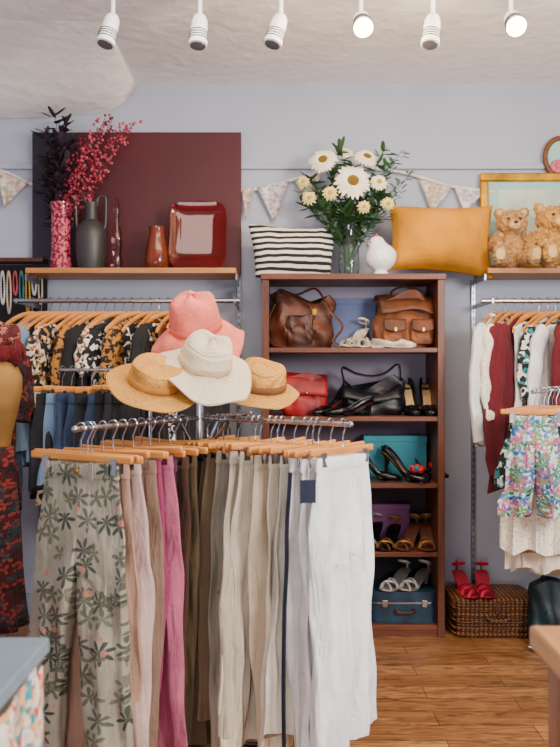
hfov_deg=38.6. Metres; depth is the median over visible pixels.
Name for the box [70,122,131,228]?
branch
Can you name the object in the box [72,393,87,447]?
denim shorts
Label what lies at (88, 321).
blouse
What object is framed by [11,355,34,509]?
dress
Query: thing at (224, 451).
hanger
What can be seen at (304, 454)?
hanger
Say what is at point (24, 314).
hanger
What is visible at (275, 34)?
ceiling spotlight
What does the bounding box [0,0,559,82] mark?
ceiling
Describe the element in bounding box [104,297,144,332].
hanger
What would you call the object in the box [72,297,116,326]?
hanger
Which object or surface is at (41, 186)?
stem
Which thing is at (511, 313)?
hanger
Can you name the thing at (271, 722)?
trousers
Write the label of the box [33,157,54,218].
stem
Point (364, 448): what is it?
hanger
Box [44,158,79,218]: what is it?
stem
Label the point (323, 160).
flower
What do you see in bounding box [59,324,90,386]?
jumper
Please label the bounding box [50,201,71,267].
vase
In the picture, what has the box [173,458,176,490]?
trousers
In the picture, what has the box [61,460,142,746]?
trousers
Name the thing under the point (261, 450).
hanger
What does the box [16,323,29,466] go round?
shirt
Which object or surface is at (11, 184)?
bunting
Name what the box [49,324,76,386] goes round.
blouse
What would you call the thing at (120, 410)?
denim shorts
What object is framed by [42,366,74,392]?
hanger
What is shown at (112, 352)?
blouse
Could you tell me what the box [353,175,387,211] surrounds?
flower
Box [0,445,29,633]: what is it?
skirt
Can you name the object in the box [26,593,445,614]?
baseboard
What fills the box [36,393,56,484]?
denim shorts
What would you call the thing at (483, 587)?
sandal
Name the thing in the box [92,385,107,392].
hanger
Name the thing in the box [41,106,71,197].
stem
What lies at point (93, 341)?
blouse
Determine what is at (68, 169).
branch
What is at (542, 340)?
jumper
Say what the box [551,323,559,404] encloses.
cardigan
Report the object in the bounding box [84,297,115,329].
hanger
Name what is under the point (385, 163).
sprig
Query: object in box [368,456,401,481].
shoe
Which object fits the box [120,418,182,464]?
hanger
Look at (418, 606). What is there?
suitcase
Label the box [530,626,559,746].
wooden table
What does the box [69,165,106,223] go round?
branch
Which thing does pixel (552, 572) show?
skirt
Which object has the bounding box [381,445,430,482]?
shoe
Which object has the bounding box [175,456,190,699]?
trousers
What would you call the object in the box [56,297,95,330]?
hanger
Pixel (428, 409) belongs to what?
shoe
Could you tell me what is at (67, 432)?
denim shorts
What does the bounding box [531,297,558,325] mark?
hanger
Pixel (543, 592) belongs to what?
tote bag
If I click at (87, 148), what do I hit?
branch
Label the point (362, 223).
sprig
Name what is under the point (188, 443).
hanger
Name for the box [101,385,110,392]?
hanger
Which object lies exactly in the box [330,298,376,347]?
shoe box
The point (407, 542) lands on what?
sandal
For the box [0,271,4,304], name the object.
necklace
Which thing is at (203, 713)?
trousers
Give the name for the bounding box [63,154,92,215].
branch
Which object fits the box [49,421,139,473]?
hanger
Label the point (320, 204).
sprig
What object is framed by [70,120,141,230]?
branch
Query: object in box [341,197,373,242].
sprig
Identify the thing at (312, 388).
purse
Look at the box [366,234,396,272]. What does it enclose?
bird
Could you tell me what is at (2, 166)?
trim
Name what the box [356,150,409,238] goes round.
sprig
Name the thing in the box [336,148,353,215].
flower
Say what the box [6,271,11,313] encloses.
necklace
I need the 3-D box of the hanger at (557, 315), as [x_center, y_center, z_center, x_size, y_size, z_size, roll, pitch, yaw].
[1.417,-0.285,3.974,0.389,0.187,0.010,0,0,-36]
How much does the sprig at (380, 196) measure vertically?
0.448 m
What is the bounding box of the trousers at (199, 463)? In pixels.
[188,458,210,746]
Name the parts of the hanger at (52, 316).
hanger arm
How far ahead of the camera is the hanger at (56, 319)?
3.91 m
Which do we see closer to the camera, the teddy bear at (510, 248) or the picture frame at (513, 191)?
the teddy bear at (510, 248)
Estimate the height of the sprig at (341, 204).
0.383 m
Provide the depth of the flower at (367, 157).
4.11 m
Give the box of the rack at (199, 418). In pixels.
[71,403,353,746]
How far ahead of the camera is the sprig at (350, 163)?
4.14 m
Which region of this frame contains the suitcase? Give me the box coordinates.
[371,579,435,622]
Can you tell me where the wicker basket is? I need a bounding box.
[445,584,529,637]
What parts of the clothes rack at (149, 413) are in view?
rail, leg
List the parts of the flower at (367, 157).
flower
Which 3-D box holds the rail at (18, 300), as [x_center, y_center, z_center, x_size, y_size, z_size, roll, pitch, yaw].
[-0.760,-0.360,3.970,1.120,0.023,0.022,0,0,0]
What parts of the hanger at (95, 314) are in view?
hanger arm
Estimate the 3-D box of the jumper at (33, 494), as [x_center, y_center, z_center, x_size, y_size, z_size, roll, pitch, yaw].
[-1.098,0.168,3.967,0.061,0.884,0.350,0,0,41]
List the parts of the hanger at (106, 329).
hanger arm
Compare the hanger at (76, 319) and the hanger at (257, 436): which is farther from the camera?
the hanger at (76, 319)
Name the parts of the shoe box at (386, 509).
box lid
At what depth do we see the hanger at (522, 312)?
3.93 m
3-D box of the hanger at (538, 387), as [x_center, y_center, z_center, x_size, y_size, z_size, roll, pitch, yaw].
[1.060,0.126,3.266,0.267,0.142,0.021,0,0,6]
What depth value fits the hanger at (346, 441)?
2.50 m
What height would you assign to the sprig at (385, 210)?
0.356 m
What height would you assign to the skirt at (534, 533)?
0.584 m
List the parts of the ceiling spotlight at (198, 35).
stem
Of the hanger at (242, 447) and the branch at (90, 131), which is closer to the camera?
the hanger at (242, 447)
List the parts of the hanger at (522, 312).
hanger arm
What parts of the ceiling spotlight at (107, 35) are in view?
stem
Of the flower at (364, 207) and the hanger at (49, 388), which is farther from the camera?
the flower at (364, 207)
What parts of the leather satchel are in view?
grab handle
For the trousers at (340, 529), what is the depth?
2.39 m
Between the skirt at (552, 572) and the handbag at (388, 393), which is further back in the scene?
the handbag at (388, 393)
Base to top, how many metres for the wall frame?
0.238 m
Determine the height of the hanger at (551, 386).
0.142 m
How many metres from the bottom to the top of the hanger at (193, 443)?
0.142 m
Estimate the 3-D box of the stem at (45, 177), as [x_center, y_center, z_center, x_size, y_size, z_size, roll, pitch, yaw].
[-1.173,-0.844,4.200,0.153,0.408,0.125,0,0,-15]
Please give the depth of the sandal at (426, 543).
4.15 m
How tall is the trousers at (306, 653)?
0.914 m
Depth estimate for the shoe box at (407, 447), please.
4.23 m
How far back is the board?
4.33 m
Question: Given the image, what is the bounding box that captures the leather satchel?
[372,286,433,347]
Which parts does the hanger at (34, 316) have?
hanger arm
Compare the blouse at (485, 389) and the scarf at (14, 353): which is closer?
the scarf at (14, 353)
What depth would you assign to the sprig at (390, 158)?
4.17 m
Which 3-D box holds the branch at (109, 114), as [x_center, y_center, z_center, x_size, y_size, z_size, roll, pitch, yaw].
[-1.013,-0.998,4.159,0.275,0.715,0.100,0,0,0]
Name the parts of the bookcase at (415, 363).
panel, panel, panel, panel, panel, panel, panel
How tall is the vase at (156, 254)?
0.225 m
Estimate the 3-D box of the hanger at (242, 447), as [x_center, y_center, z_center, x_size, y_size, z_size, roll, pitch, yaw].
[-0.030,0.210,2.604,0.028,0.147,0.356,0,0,43]
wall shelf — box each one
[25,268,238,279]
[474,268,559,279]
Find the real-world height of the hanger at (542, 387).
0.142 m
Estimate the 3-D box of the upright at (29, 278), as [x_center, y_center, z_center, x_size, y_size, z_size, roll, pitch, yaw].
[-1.306,0.255,4.168,0.022,1.530,0.420,0,0,0]
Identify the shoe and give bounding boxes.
[312,395,344,415]
[324,396,373,416]
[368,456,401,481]
[372,338,416,347]
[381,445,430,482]
[401,378,422,415]
[415,457,448,478]
[419,378,436,415]
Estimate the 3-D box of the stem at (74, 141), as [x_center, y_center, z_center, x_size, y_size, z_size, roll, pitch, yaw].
[-1.134,-0.941,4.196,0.168,0.602,0.134,0,0,0]
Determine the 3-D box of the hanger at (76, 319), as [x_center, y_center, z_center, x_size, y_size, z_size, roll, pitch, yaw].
[-0.915,-0.289,3.970,0.010,0.178,0.377,0,0,42]
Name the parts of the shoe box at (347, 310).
box lid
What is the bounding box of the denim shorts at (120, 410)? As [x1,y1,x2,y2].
[110,397,168,440]
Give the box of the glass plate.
[169,201,225,267]
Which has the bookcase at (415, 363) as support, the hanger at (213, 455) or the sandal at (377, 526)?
the sandal at (377, 526)
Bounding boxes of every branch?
[59,137,87,212]
[63,147,101,213]
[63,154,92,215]
[66,113,110,201]
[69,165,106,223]
[70,116,113,219]
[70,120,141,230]
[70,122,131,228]
[70,130,103,210]
[70,132,126,227]
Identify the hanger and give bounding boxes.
[5,297,34,324]
[18,297,52,327]
[19,297,42,322]
[25,297,66,330]
[31,422,133,475]
[33,366,64,392]
[34,421,142,464]
[35,297,70,328]
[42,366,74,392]
[44,297,94,326]
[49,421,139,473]
[54,366,90,392]
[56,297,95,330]
[63,420,165,469]
[66,366,106,392]
[67,297,110,325]
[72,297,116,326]
[74,366,102,393]
[76,420,149,469]
[82,419,168,459]
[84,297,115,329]
[87,366,112,394]
[88,297,134,327]
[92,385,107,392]
[100,417,185,457]
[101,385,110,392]
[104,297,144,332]
[105,417,198,464]
[108,297,160,328]
[114,416,207,462]
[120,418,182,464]
[121,297,167,332]
[135,415,218,461]
[137,297,168,327]
[145,297,169,322]
[153,415,218,457]
[155,315,168,332]
[173,414,233,441]
[187,413,234,441]
[187,413,237,445]
[192,414,258,445]
[197,414,264,457]
[207,415,285,458]
[219,414,258,439]
[222,415,284,453]
[224,415,281,459]
[230,415,276,460]
[247,416,304,463]
[248,416,313,463]
[258,416,324,463]
[269,417,333,463]
[283,417,349,466]
[286,417,335,466]
[294,418,364,467]
[309,418,372,467]
[482,297,506,323]
[491,297,510,323]
[498,297,520,323]
[500,387,559,422]
[507,297,532,324]
[507,387,542,408]
[512,297,532,333]
[512,297,550,328]
[516,387,559,407]
[521,297,559,332]
[521,386,555,406]
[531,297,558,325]
[536,387,559,408]
[540,386,559,406]
[545,312,559,326]
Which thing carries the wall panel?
on the wall shelf at (41, 273)
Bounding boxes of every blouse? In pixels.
[25,324,45,505]
[32,323,58,415]
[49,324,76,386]
[59,318,92,329]
[73,319,105,384]
[82,318,126,384]
[98,318,158,384]
[123,323,138,363]
[126,323,158,363]
[157,323,168,424]
[171,412,176,439]
[469,313,504,446]
[480,322,506,443]
[516,322,559,405]
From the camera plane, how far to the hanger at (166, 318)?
3.85 m
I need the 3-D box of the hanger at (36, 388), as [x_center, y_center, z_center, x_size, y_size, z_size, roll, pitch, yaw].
[-0.910,0.038,3.349,0.021,0.142,0.267,0,-1,44]
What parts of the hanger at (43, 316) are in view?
hanger arm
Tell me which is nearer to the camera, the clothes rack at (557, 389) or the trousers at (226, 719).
the trousers at (226, 719)
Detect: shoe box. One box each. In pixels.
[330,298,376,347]
[362,434,426,477]
[371,502,409,540]
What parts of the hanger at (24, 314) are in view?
hanger arm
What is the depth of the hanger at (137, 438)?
2.67 m
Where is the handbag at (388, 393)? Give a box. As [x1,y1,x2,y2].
[335,364,404,414]
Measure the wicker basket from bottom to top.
0.196 m
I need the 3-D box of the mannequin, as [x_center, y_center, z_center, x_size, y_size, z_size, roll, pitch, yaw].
[-1.200,0.593,3.200,0.299,1.455,0.298,0,0,38]
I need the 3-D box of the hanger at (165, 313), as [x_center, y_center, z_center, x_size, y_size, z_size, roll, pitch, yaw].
[-0.554,-0.289,3.971,0.377,0.178,0.011,-2,1,-44]
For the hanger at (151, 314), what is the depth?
3.89 m
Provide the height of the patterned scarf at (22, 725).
0.620 m
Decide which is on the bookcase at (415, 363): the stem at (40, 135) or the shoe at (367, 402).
the shoe at (367, 402)
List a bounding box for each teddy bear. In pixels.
[488,207,542,267]
[530,203,559,267]
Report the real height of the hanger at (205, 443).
0.148 m
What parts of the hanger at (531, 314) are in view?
hanger arm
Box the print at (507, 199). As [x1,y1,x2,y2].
[498,190,559,235]
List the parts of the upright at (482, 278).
shelf arm, rail arm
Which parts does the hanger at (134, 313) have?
hanger arm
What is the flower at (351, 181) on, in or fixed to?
in the glass vase at (349, 249)
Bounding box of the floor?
[0,615,547,746]
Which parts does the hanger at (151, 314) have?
hanger arm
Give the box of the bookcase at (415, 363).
[261,273,445,636]
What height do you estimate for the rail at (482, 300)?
0.023 m
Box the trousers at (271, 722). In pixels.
[260,456,293,741]
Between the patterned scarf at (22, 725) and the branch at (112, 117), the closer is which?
the patterned scarf at (22, 725)
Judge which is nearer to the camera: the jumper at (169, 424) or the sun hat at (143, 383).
the sun hat at (143, 383)
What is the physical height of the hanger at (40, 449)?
0.146 m
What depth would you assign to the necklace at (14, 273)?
4.32 m
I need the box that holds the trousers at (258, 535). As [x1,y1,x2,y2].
[247,454,276,740]
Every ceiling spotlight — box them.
[96,0,119,49]
[188,0,207,50]
[263,0,286,49]
[353,0,372,37]
[420,0,440,49]
[504,0,526,36]
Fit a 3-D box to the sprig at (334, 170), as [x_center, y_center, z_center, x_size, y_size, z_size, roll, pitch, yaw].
[0.334,-0.831,4.152,0.190,0.563,0.157,0,0,0]
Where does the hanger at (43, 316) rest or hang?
hanging from the rail at (18, 300)
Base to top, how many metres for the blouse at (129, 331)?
0.865 m
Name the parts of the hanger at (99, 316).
hanger arm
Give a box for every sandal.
[339,317,369,347]
[351,337,380,347]
[372,513,382,549]
[376,515,400,550]
[379,559,410,591]
[394,513,420,550]
[398,559,430,591]
[418,513,435,550]
[452,560,479,597]
[475,560,494,597]
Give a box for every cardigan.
[483,322,502,493]
[493,318,529,460]
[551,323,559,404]
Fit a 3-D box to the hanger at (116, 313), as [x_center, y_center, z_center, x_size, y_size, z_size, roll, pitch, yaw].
[-0.784,-0.286,3.966,0.377,0.186,0.010,0,0,-44]
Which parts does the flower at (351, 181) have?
flower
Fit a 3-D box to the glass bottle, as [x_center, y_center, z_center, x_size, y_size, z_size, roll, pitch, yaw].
[-0.856,-0.730,4.200,0.066,0.380,0.065,0,0,0]
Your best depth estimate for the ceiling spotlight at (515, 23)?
3.11 m
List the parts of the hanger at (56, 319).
hanger arm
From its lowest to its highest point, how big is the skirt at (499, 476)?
0.314 m
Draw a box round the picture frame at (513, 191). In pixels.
[479,173,559,267]
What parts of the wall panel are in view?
plum panel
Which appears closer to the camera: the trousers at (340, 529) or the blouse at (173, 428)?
the trousers at (340, 529)
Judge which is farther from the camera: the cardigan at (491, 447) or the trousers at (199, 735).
the cardigan at (491, 447)
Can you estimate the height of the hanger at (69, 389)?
0.142 m
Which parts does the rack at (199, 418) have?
arm, arm, arm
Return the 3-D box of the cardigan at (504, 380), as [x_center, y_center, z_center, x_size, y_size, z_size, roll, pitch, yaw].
[1.200,0.130,3.971,0.070,0.808,0.558,0,0,44]
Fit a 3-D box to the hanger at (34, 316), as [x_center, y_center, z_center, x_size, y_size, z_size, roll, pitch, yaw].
[-1.143,-0.286,3.966,0.010,0.185,0.377,0,0,36]
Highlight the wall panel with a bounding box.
[32,132,240,273]
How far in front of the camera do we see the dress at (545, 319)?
3.93 m
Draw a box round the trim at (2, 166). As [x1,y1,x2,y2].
[0,164,544,169]
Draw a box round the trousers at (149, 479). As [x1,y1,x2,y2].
[141,459,164,746]
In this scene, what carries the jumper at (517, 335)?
hanging from the hanger at (518, 322)
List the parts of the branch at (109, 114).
stem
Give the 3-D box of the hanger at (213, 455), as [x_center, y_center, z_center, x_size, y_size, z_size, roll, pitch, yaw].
[-0.141,0.209,2.681,0.028,0.146,0.356,0,0,44]
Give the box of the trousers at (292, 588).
[281,458,301,746]
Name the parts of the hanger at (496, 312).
hanger arm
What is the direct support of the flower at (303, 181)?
in the glass vase at (349, 249)
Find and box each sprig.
[293,184,339,246]
[296,171,340,229]
[296,196,339,247]
[308,198,343,244]
[326,166,357,224]
[330,196,361,240]
[332,136,357,220]
[338,161,363,221]
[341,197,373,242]
[350,183,391,240]
[353,158,392,227]
[354,141,392,227]
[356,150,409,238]
[358,184,406,246]
[359,170,417,246]
[359,199,380,240]
[359,201,395,247]
[363,156,399,213]
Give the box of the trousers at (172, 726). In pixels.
[158,455,187,746]
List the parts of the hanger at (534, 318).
hanger arm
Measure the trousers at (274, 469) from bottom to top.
0.926 m
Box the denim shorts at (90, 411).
[81,393,99,445]
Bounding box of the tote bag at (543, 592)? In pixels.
[527,575,559,643]
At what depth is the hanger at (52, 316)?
3.88 m
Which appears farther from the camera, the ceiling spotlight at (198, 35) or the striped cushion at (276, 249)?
the striped cushion at (276, 249)
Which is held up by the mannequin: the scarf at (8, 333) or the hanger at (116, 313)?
the scarf at (8, 333)
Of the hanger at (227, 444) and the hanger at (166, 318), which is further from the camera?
the hanger at (166, 318)
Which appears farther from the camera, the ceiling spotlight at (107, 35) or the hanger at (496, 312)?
the hanger at (496, 312)
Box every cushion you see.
[248,223,334,277]
[388,205,493,278]
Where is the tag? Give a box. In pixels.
[300,463,315,502]
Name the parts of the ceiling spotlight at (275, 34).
stem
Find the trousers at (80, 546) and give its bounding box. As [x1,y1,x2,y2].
[28,460,133,746]
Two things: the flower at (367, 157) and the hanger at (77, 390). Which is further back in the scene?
the flower at (367, 157)
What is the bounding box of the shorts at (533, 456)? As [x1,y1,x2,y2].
[497,416,559,519]
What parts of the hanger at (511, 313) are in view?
hanger arm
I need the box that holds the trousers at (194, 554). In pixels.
[184,456,199,741]
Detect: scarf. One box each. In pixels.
[0,321,20,344]
[0,339,25,366]
[0,666,43,746]
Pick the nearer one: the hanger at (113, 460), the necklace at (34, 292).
the hanger at (113, 460)
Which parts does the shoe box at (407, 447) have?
box lid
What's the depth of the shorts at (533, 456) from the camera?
3.18 m
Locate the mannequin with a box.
[0,361,22,446]
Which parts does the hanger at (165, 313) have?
hanger arm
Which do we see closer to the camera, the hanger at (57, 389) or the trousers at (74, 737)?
the trousers at (74, 737)
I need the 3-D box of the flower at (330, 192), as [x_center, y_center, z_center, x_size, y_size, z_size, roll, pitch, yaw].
[0.306,-0.742,4.108,0.065,0.424,0.209,0,0,44]
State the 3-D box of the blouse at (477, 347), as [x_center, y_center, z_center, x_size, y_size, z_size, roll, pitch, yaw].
[1.075,0.030,3.970,0.082,0.647,0.582,0,0,38]
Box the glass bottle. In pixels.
[111,199,122,267]
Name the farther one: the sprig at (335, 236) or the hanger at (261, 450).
the sprig at (335, 236)
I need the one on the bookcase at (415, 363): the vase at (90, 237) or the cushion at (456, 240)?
the cushion at (456, 240)
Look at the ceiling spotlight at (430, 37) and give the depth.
3.16 m
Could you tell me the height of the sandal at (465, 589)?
0.145 m
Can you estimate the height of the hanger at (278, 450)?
0.142 m
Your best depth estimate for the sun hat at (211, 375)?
2.54 m
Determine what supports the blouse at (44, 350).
hanging from the hanger at (56, 319)
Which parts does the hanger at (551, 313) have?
hanger arm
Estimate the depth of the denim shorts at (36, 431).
3.26 m
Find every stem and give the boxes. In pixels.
[31,126,71,203]
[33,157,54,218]
[33,184,60,226]
[37,148,67,214]
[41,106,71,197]
[42,173,69,224]
[44,127,77,200]
[44,146,74,204]
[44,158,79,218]
[50,113,73,200]
[51,138,78,211]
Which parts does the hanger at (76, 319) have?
hanger arm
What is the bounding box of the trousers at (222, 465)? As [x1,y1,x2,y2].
[208,451,245,746]
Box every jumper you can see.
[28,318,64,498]
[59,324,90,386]
[129,323,151,362]
[168,413,171,439]
[176,403,230,439]
[509,321,527,425]
[527,324,556,405]
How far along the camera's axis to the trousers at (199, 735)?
2.58 m
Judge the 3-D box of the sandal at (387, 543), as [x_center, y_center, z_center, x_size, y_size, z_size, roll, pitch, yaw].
[0.563,0.818,4.126,0.095,0.154,0.271,0,0,26]
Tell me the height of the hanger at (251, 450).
0.142 m
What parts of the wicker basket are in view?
lid, handle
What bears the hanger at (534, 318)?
hanging from the rail at (482, 300)
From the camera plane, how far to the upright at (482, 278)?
4.36 m
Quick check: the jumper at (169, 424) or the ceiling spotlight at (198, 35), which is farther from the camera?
the jumper at (169, 424)
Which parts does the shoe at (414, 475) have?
flower trim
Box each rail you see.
[13,299,239,302]
[481,299,559,302]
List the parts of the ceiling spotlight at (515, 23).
stem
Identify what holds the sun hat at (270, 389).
hanging from the rack at (199, 418)
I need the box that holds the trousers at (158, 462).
[156,459,169,746]
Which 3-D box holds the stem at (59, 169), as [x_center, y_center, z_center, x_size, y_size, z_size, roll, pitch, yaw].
[-1.155,-0.912,4.195,0.169,0.545,0.121,0,0,0]
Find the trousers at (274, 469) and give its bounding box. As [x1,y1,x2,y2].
[258,455,293,746]
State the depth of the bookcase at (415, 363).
4.14 m
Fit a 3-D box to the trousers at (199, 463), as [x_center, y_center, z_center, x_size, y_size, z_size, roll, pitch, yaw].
[-0.224,0.735,2.735,0.093,0.975,0.342,0,0,26]
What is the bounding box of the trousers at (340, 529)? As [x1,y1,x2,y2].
[308,453,374,746]
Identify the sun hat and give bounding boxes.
[106,353,194,412]
[151,291,243,356]
[159,329,251,405]
[234,357,298,409]
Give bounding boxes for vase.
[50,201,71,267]
[74,195,107,267]
[145,226,168,267]
[338,221,359,272]
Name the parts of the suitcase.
case handle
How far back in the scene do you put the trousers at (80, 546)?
2.22 m
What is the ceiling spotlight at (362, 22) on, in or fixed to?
attached to the ceiling track
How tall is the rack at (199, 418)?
1.452 m
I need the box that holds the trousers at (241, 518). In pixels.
[218,452,256,746]
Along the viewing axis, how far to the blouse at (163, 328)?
3.85 m
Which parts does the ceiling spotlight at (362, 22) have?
stem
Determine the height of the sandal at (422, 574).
0.133 m
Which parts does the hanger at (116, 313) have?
hanger arm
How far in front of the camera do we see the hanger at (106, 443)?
2.51 m
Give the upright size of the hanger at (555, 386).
0.142 m
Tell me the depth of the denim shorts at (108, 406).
3.26 m
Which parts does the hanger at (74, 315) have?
hanger arm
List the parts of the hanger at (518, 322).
hanger arm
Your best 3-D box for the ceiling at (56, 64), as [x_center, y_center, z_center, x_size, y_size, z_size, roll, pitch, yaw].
[-1.545,-1.493,3.939,1.510,0.214,0.879,0,0,0]
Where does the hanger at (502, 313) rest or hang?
hanging from the rail at (482, 300)
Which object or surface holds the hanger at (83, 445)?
hanging from the rack at (199, 418)
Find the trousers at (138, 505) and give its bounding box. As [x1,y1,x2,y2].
[129,464,154,746]
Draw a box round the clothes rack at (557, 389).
[529,388,559,650]
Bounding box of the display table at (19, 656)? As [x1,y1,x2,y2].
[0,637,48,716]
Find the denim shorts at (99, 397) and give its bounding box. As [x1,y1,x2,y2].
[93,393,104,444]
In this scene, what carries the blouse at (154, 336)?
hanging from the hanger at (165, 313)
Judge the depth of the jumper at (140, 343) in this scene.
3.78 m
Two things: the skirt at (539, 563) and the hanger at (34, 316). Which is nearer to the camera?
the skirt at (539, 563)
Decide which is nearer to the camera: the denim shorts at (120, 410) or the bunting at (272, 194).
the denim shorts at (120, 410)
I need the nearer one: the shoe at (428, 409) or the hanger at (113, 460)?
the hanger at (113, 460)
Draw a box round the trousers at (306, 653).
[298,452,376,746]
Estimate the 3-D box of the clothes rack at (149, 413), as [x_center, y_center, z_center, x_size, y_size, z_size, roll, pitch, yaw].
[-0.731,0.648,3.350,0.398,1.345,0.460,0,0,0]
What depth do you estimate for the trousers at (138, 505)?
2.24 m
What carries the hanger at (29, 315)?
hanging from the rail at (18, 300)
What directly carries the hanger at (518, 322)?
hanging from the rail at (482, 300)
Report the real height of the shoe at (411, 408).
0.193 m
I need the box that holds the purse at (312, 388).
[282,372,327,415]
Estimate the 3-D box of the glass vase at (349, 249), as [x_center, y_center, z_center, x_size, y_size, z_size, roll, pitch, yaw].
[0.360,-0.642,4.170,0.112,0.285,0.112,0,0,0]
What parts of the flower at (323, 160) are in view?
flower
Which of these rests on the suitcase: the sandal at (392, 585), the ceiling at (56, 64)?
the sandal at (392, 585)
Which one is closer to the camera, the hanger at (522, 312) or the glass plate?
the hanger at (522, 312)
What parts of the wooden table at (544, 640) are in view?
leg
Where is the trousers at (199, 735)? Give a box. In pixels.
[188,458,207,746]
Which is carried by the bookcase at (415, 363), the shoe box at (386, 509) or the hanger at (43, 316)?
the shoe box at (386, 509)
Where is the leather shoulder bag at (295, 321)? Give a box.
[269,287,352,347]
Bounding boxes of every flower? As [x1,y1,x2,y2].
[297,176,336,212]
[302,192,338,215]
[308,150,341,201]
[322,186,346,213]
[333,166,369,211]
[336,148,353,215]
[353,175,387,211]
[354,150,378,167]
[356,200,369,218]
[368,197,394,216]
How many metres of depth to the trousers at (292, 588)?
2.38 m
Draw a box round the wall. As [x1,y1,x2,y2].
[0,83,559,592]
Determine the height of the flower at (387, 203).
0.369 m
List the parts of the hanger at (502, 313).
hanger arm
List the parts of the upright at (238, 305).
shelf arm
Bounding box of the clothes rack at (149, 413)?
[58,368,152,437]
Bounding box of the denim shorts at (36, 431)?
[28,393,52,491]
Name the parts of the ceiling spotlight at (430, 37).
stem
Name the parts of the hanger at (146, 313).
hanger arm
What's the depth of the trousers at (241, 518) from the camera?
2.49 m
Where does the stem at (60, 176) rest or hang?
in the vase at (60, 226)
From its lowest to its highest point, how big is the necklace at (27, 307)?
0.233 m
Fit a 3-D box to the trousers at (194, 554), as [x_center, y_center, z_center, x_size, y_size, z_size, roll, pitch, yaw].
[-0.414,0.710,2.583,0.342,0.929,0.084,0,0,22]
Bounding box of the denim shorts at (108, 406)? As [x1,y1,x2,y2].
[98,393,118,445]
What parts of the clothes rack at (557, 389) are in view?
arm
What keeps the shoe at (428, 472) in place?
on the bookcase at (415, 363)
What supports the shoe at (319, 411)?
on the bookcase at (415, 363)
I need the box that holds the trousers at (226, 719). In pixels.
[218,451,251,738]
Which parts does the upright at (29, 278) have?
rail arm, shelf arm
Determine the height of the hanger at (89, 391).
0.148 m
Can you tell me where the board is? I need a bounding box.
[0,258,47,323]
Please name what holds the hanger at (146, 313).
hanging from the rail at (18, 300)
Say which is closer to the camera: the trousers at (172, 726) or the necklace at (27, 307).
the trousers at (172, 726)
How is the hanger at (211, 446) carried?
hanging from the rack at (199, 418)
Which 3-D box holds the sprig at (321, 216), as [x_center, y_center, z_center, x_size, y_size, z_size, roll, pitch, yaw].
[0.217,-0.766,4.130,0.298,0.434,0.097,0,0,-9]
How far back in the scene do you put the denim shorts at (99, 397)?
3.26 m
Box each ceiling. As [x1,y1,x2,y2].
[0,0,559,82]
[0,20,135,118]
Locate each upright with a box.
[15,274,40,521]
[234,274,240,436]
[471,274,493,583]
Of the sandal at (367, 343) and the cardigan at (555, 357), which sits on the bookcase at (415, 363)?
the sandal at (367, 343)
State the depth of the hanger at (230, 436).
2.77 m
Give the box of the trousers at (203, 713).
[197,452,219,721]
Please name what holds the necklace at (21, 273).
hanging from the board
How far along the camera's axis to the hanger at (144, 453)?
2.28 m
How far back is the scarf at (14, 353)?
3.15 m
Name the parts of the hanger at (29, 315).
hanger arm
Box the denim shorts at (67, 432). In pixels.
[62,393,80,448]
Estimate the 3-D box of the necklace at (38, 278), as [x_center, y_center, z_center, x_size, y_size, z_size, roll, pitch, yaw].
[-1.296,-0.464,4.325,0.031,0.183,0.019,0,0,0]
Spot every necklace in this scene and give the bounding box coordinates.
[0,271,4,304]
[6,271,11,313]
[12,271,17,294]
[19,271,23,298]
[25,273,30,311]
[31,276,36,294]
[37,278,42,304]
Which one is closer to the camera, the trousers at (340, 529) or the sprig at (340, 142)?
the trousers at (340, 529)
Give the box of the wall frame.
[543,136,559,173]
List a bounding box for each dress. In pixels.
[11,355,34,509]
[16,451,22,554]
[521,318,559,405]
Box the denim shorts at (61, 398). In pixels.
[53,393,68,448]
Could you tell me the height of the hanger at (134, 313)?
0.186 m
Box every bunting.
[0,169,31,207]
[241,166,494,220]
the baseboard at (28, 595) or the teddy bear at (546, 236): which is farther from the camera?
the baseboard at (28, 595)
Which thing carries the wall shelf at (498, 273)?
attached to the wall
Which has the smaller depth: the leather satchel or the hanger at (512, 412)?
the hanger at (512, 412)
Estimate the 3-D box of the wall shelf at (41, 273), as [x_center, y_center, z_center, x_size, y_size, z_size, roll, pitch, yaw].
[-0.762,-0.526,4.227,1.075,0.028,0.294,0,0,0]
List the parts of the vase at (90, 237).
handle, handle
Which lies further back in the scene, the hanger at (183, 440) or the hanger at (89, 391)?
the hanger at (89, 391)
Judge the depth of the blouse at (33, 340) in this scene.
3.80 m
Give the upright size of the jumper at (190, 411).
0.741 m
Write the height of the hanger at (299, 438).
0.147 m
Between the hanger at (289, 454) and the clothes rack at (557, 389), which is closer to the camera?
the hanger at (289, 454)
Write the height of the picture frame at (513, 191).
0.548 m
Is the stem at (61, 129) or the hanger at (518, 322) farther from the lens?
the stem at (61, 129)
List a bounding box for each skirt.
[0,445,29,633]
[494,415,559,489]
[499,490,559,555]
[505,551,559,574]
[510,569,559,574]
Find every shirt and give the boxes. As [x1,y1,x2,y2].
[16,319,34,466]
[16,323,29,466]
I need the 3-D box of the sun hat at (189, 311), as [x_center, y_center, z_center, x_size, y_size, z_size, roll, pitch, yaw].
[-0.292,-0.151,2.868,0.338,0.287,0.297,0,0,20]
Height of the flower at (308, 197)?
0.406 m

